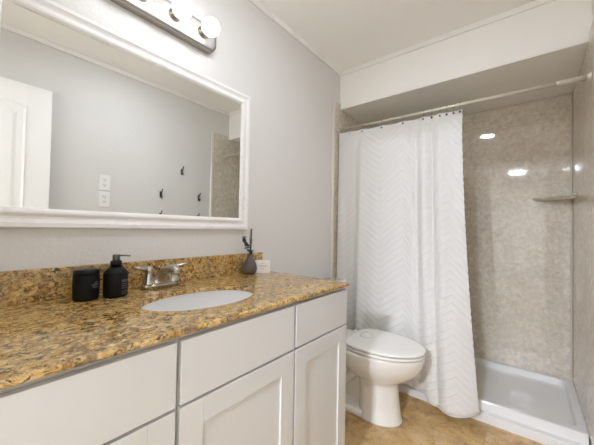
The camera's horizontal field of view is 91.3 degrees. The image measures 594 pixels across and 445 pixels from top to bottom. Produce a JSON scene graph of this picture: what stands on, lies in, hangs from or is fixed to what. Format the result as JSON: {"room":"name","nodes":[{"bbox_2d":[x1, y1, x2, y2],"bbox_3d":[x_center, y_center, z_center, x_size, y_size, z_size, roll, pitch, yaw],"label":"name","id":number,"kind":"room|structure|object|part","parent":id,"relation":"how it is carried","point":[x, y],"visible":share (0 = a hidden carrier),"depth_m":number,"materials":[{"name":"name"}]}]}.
{"room":"bathroom","nodes":[
{"label":"bathroom","id":0,"kind":"room"},
{"bbox_2d":[0,0,339,278],"bbox_3d":[-0.186,-0.056,1.823,0.100,2.440,3.216,0,-1,39],"label":"wall","id":1,"kind":"structure","parent":0,"point":[291,91],"depth_m":1.69,"materials":[{"name":"white paint"}]},
{"bbox_2d":[0,0,250,229],"bbox_3d":[-0.593,-0.344,1.211,0.023,0.741,1.041,0,-1,39],"label":"wall mirror","id":2,"kind":"object","parent":1,"relation":"attached to","point":[100,128],"visible":1,"depth_m":1.08,"materials":[{"name":"white paint"}]},
{"bbox_2d":[0,252,262,306],"bbox_3d":[-0.644,0.206,1.149,0.019,0.102,1.402,0,-1,39],"label":"backsplash","id":3,"kind":"structure","parent":1,"relation":"attached to","point":[40,284],"depth_m":0.98,"materials":[{"name":"brown stone"}]},
{"bbox_2d":[110,0,219,53],"bbox_3d":[-0.546,-0.890,1.177,0.138,0.120,0.580,0,-1,39],"label":"vanity light","id":4,"kind":"object","parent":1,"relation":"attached to","point":[175,18],"visible":1,"depth_m":1.24,"materials":[{"name":"grey metal"}]},
{"bbox_2d":[169,8,180,21],"bbox_3d":[-0.517,-0.894,1.244,0.023,0.052,0.052,0,-1,39],"label":"socket","id":5,"kind":"object","parent":4,"relation":"attached to","point":[172,17],"depth_m":1.24,"materials":[{"name":"silver metal"}]},
{"bbox_3d":[-0.478,-0.894,1.212,0.076,0.079,0.079,0,-1,39],"label":"bulb","id":6,"kind":"part","parent":4,"relation":"part of","materials":[{"name":"white glass"}]},
{"bbox_2d":[198,26,207,38],"bbox_3d":[-0.431,-0.890,1.353,0.023,0.052,0.052,0,-1,39],"label":"socket","id":7,"kind":"object","parent":4,"relation":"attached to","point":[201,35],"depth_m":1.34,"materials":[{"name":"silver metal"}]},
{"bbox_3d":[-0.392,-0.890,1.321,0.076,0.079,0.079,0,-1,39],"label":"bulb","id":8,"kind":"part","parent":4,"relation":"part of","materials":[{"name":"white glass"}]},
{"bbox_2d":[249,0,341,76],"bbox_3d":[-0.339,-1.267,1.536,0.014,0.036,2.280,0,-1,39],"label":"trim","id":9,"kind":"structure","parent":1,"relation":"attached to","point":[258,4],"depth_m":1.92,"materials":[{"name":"white paint"}]},
{"bbox_2d":[258,0,534,71],"bbox_3d":[0.456,-1.314,1.354,1.686,0.080,3.216,0,-1,39],"label":"ceiling","id":10,"kind":"structure","parent":0,"point":[349,34],"depth_m":1.82,"materials":[{"name":"white paint"}]},
{"bbox_2d":[345,392,543,444],"bbox_3d":[0.412,1.195,1.304,1.686,0.060,3.216,0,-1,39],"label":"floor","id":11,"kind":"structure","parent":0,"point":[424,423],"depth_m":1.63,"materials":[{"name":"beige tile"}]},
{"bbox_2d":[0,288,346,444],"bbox_3d":[-0.437,0.707,0.957,0.583,0.869,1.386,0,-1,39],"label":"vanity cabinet","id":12,"kind":"object","parent":11,"relation":"on","point":[275,376],"visible":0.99,"depth_m":0.78,"materials":[{"name":"white paint"}]},
{"bbox_3d":[-0.424,0.354,0.520,0.018,0.152,0.430,0,-1,39],"label":"drawer","id":13,"kind":"part","parent":12,"relation":"part of","materials":[{"name":"white paint"}]},
{"bbox_3d":[-0.431,0.731,0.513,0.018,0.586,0.430,0,-1,39],"label":"door","id":14,"kind":"part","parent":12,"relation":"part of","materials":[{"name":"white paint"}]},
{"bbox_2d":[0,252,349,389],"bbox_3d":[-0.421,0.214,0.973,0.588,0.117,1.404,0,-1,39],"label":"countertop","id":15,"kind":"structure","parent":12,"relation":"on","point":[44,332],"depth_m":0.83,"materials":[{"name":"brown stone"}]},
{"bbox_2d":[72,268,99,301],"bbox_3d":[-0.692,0.203,0.954,0.074,0.100,0.074,0,-1,39],"label":"lidded jar","id":16,"kind":"object","parent":15,"relation":"on","point":[85,281],"visible":1,"depth_m":0.93,"materials":[{"name":"black plastic"}]},
{"bbox_3d":[-0.692,0.161,0.955,0.074,0.016,0.074,0,-1,39],"label":"lid","id":17,"kind":"part","parent":16,"relation":"part of","materials":[{"name":"black plastic"}]},
{"bbox_2d":[102,254,130,297],"bbox_3d":[-0.626,0.183,1.005,0.074,0.144,0.075,0,-1,39],"label":"pump bottle","id":18,"kind":"object","parent":15,"relation":"on","point":[115,277],"visible":1,"depth_m":0.98,"materials":[{"name":"black plastic"}]},
{"bbox_2d":[133,262,187,289],"bbox_3d":[-0.535,0.211,1.170,0.176,0.097,0.176,1,-1,-3],"label":"faucet","id":19,"kind":"object","parent":15,"relation":"on","point":[167,276],"visible":1,"depth_m":1.13,"materials":[{"name":"silver metal"}]},
{"bbox_3d":[-0.592,0.178,1.110,0.025,0.029,0.063,0,-1,34],"label":"lever","id":20,"kind":"part","parent":19,"relation":"part of","materials":[{"name":"silver metal"}]},
{"bbox_3d":[-0.578,0.208,1.132,0.048,0.077,0.048,0,-1,39],"label":"handle","id":21,"kind":"part","parent":19,"relation":"part of","materials":[{"name":"silver metal"}]},
{"bbox_3d":[-0.546,0.250,1.171,0.054,0.019,0.156,0,-1,39],"label":"plate","id":22,"kind":"part","parent":19,"relation":"part of","materials":[{"name":"silver metal"}]},
{"bbox_3d":[-0.505,0.206,1.140,0.151,0.087,0.100,0,-1,39],"label":"spout","id":23,"kind":"part","parent":19,"relation":"part of","materials":[{"name":"silver metal"}]},
{"bbox_3d":[-0.514,0.211,1.212,0.048,0.077,0.048,0,-1,39],"label":"handle","id":24,"kind":"part","parent":19,"relation":"part of","materials":[{"name":"silver metal"}]},
{"bbox_3d":[-0.495,0.182,1.232,0.025,0.029,0.063,0,-2,43],"label":"lever","id":25,"kind":"part","parent":19,"relation":"part of","materials":[{"name":"silver metal"}]},
{"bbox_2d":[242,254,256,273],"bbox_3d":[-0.251,0.219,1.542,0.077,0.106,0.077,0,-1,39],"label":"bud vase","id":26,"kind":"object","parent":15,"relation":"on","point":[249,266],"visible":1,"depth_m":1.52,"materials":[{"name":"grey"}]},
{"bbox_2d":[242,236,253,253],"bbox_3d":[-0.262,0.142,1.526,0.039,0.139,0.084,0,-1,39],"label":"eucalyptus sprig","id":27,"kind":"object","parent":26,"relation":"in","point":[244,238],"visible":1,"depth_m":1.52,"materials":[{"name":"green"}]},
{"bbox_2d":[250,229,251,250],"bbox_3d":[-0.245,0.117,1.544,0.008,0.170,0.008,1,-1,16],"label":"reed","id":28,"kind":"object","parent":26,"relation":"in","point":[251,229],"visible":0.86,"depth_m":1.54,"materials":[{"name":"grey"}]},
{"bbox_2d":[255,260,269,272],"bbox_3d":[-0.188,0.239,1.585,0.082,0.070,0.023,1,-1,-8],"label":"display card","id":29,"kind":"object","parent":15,"relation":"on","point":[263,266],"visible":0.96,"depth_m":1.57,"materials":[{"name":"white paper"}]},
{"bbox_3d":[-0.156,0.743,0.858,0.018,0.586,0.429,0,-1,39],"label":"door","id":30,"kind":"part","parent":12,"relation":"part of","materials":[{"name":"white paint"}]},
{"bbox_3d":[-0.150,0.366,0.866,0.018,0.152,0.429,0,-1,39],"label":"drawer","id":31,"kind":"part","parent":12,"relation":"part of","materials":[{"name":"white paint"}]},
{"bbox_3d":[-0.152,0.743,0.855,0.005,0.459,0.301,0,-1,39],"label":"door panel","id":32,"kind":"part","parent":12,"relation":"part of","materials":[{"name":"white paint"}]},
{"bbox_3d":[0.099,0.753,1.178,0.018,0.586,0.368,0,-1,39],"label":"door","id":33,"kind":"part","parent":12,"relation":"part of","materials":[{"name":"white paint"}]},
{"bbox_3d":[0.105,0.377,1.186,0.018,0.152,0.368,0,-1,39],"label":"drawer","id":34,"kind":"part","parent":12,"relation":"part of","materials":[{"name":"white paint"}]},
{"bbox_3d":[0.103,0.753,1.175,0.005,0.459,0.240,0,-1,39],"label":"door panel","id":35,"kind":"part","parent":12,"relation":"part of","materials":[{"name":"white paint"}]},
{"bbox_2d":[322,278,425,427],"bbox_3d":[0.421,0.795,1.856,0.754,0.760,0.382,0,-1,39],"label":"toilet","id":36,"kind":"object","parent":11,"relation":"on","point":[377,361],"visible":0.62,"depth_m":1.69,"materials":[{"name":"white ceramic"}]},
{"bbox_3d":[0.200,0.433,2.045,0.173,0.034,0.336,0,-1,39],"label":"tank lid","id":37,"kind":"part","parent":36,"relation":"part of","materials":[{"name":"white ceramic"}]},
{"bbox_2d":[346,328,353,336],"bbox_3d":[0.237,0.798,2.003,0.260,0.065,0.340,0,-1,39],"label":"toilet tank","id":38,"kind":"object","parent":36,"relation":"attached to","point":[348,331],"depth_m":2.03,"materials":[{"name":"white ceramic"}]},
{"bbox_3d":[0.502,0.971,1.786,0.527,0.408,0.380,0,-1,39],"label":"bowl","id":39,"kind":"part","parent":36,"relation":"part of","materials":[{"name":"white ceramic"}]},
{"bbox_3d":[0.539,0.754,1.764,0.451,0.016,0.380,0,-1,39],"label":"seat","id":40,"kind":"part","parent":36,"relation":"part of","materials":[{"name":"white plastic"}]},
{"bbox_3d":[0.540,0.731,1.764,0.453,0.018,0.382,0,-1,39],"label":"lid","id":41,"kind":"part","parent":36,"relation":"part of","materials":[{"name":"white plastic"}]},
{"bbox_2d":[398,356,588,444],"bbox_3d":[1.116,1.142,2.188,1.464,0.104,0.740,0,-1,39],"label":"shower pan","id":42,"kind":"object","parent":11,"relation":"on","point":[545,409],"visible":0.38,"depth_m":1.81,"materials":[{"name":"white plastic"}]},
{"bbox_2d":[341,0,590,128],"bbox_3d":[1.168,-1.087,2.248,1.486,0.314,0.719,0,-1,39],"label":"soffit","id":43,"kind":"structure","parent":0,"point":[556,24],"depth_m":1.92,"materials":[{"name":"white paint"}]},
{"bbox_2d":[342,0,555,75],"bbox_3d":[0.942,-1.235,1.964,1.454,0.036,0.014,0,-1,39],"label":"trim","id":44,"kind":"structure","parent":43,"relation":"attached to","point":[536,3],"depth_m":1.89,"materials":[{"name":"white paint"}]},
{"bbox_2d":[576,0,593,444],"bbox_3d":[1.054,-0.053,0.835,0.100,2.440,3.216,0,-1,39],"label":"wall","id":45,"kind":"structure","parent":0,"point":[592,1],"depth_m":1.50,"materials":[{"name":"white paint"}]},
{"bbox_3d":[1.404,-0.014,2.547,1.486,2.440,0.100,0,-1,39],"label":"wall","id":46,"kind":"structure","parent":0,"visible":0},
{"bbox_2d":[330,19,593,444],"bbox_3d":[1.074,0.064,2.132,1.485,2.094,0.956,0,-1,39],"label":"shower surround","id":47,"kind":"object","parent":46,"relation":"attached to","point":[530,265],"visible":0.52,"depth_m":2.18,"materials":[{"name":"beige stone"}]},
{"bbox_3d":[0.280,0.054,2.313,0.018,2.094,0.026,0,-1,39],"label":"edge trim","id":48,"kind":"part","parent":47,"relation":"part of","materials":[{"name":"white"}]},
{"bbox_3d":[0.536,0.069,2.642,0.010,2.083,0.808,0,-1,39],"label":"panel","id":49,"kind":"part","parent":47,"relation":"part of","materials":[{"name":"beige stone"}]},
{"bbox_2d":[337,72,591,133],"bbox_3d":[0.899,-0.738,1.911,1.467,0.073,0.044,0,-1,40],"label":"curtain rod","id":50,"kind":"object","parent":47,"relation":"attached to","point":[588,77],"visible":0.99,"depth_m":1.71,"materials":[{"name":"silver metal"}]},
{"bbox_2d":[337,109,479,417],"bbox_3d":[0.694,0.205,2.004,0.981,1.850,0.126,0,-2,45],"label":"shower curtain","id":51,"kind":"object","parent":50,"relation":"hanging from","point":[402,252],"visible":0.84,"depth_m":1.94,"materials":[{"name":"white fabric"}]},
{"bbox_3d":[0.649,1.103,1.955,0.979,0.049,0.083,0,-1,41],"label":"hem cord","id":52,"kind":"part","parent":51,"relation":"part of","materials":[{"name":"white fabric"}]},
{"bbox_3d":[1.381,-0.913,2.516,1.440,0.012,0.004,0,-1,39],"label":"trim","id":53,"kind":"part","parent":47,"relation":"part of","materials":[{"name":"beige"}]},
{"bbox_3d":[1.368,0.090,2.502,1.465,2.019,0.010,0,-1,39],"label":"panel","id":54,"kind":"part","parent":47,"relation":"part of","materials":[{"name":"beige stone"}]},
{"bbox_2d":[532,193,575,201],"bbox_3d":[1.788,-0.173,2.032,0.222,0.029,0.215,0,-1,39],"label":"corner shelf","id":55,"kind":"object","parent":47,"relation":"attached to","point":[566,197],"visible":1,"depth_m":2.03,"materials":[{"name":"beige stone"}]},
{"bbox_3d":[1.930,0.081,2.041,0.012,1.998,0.012,0,-1,39],"label":"corner trim","id":56,"kind":"part","parent":47,"relation":"part of","materials":[{"name":"beige"}]},
{"bbox_3d":[1.655,0.070,1.679,0.010,2.083,0.921,0,-1,39],"label":"panel","id":57,"kind":"part","parent":47,"relation":"part of","materials":[{"name":"beige stone"}]},
{"bbox_2d":[341,40,588,109],"bbox_3d":[0.940,-0.943,1.962,1.485,0.011,0.004,0,-1,39],"label":"trim","id":58,"kind":"structure","parent":46,"relation":"attached to","point":[586,41],"depth_m":1.81,"materials":[{"name":"white paint"}]}
]}

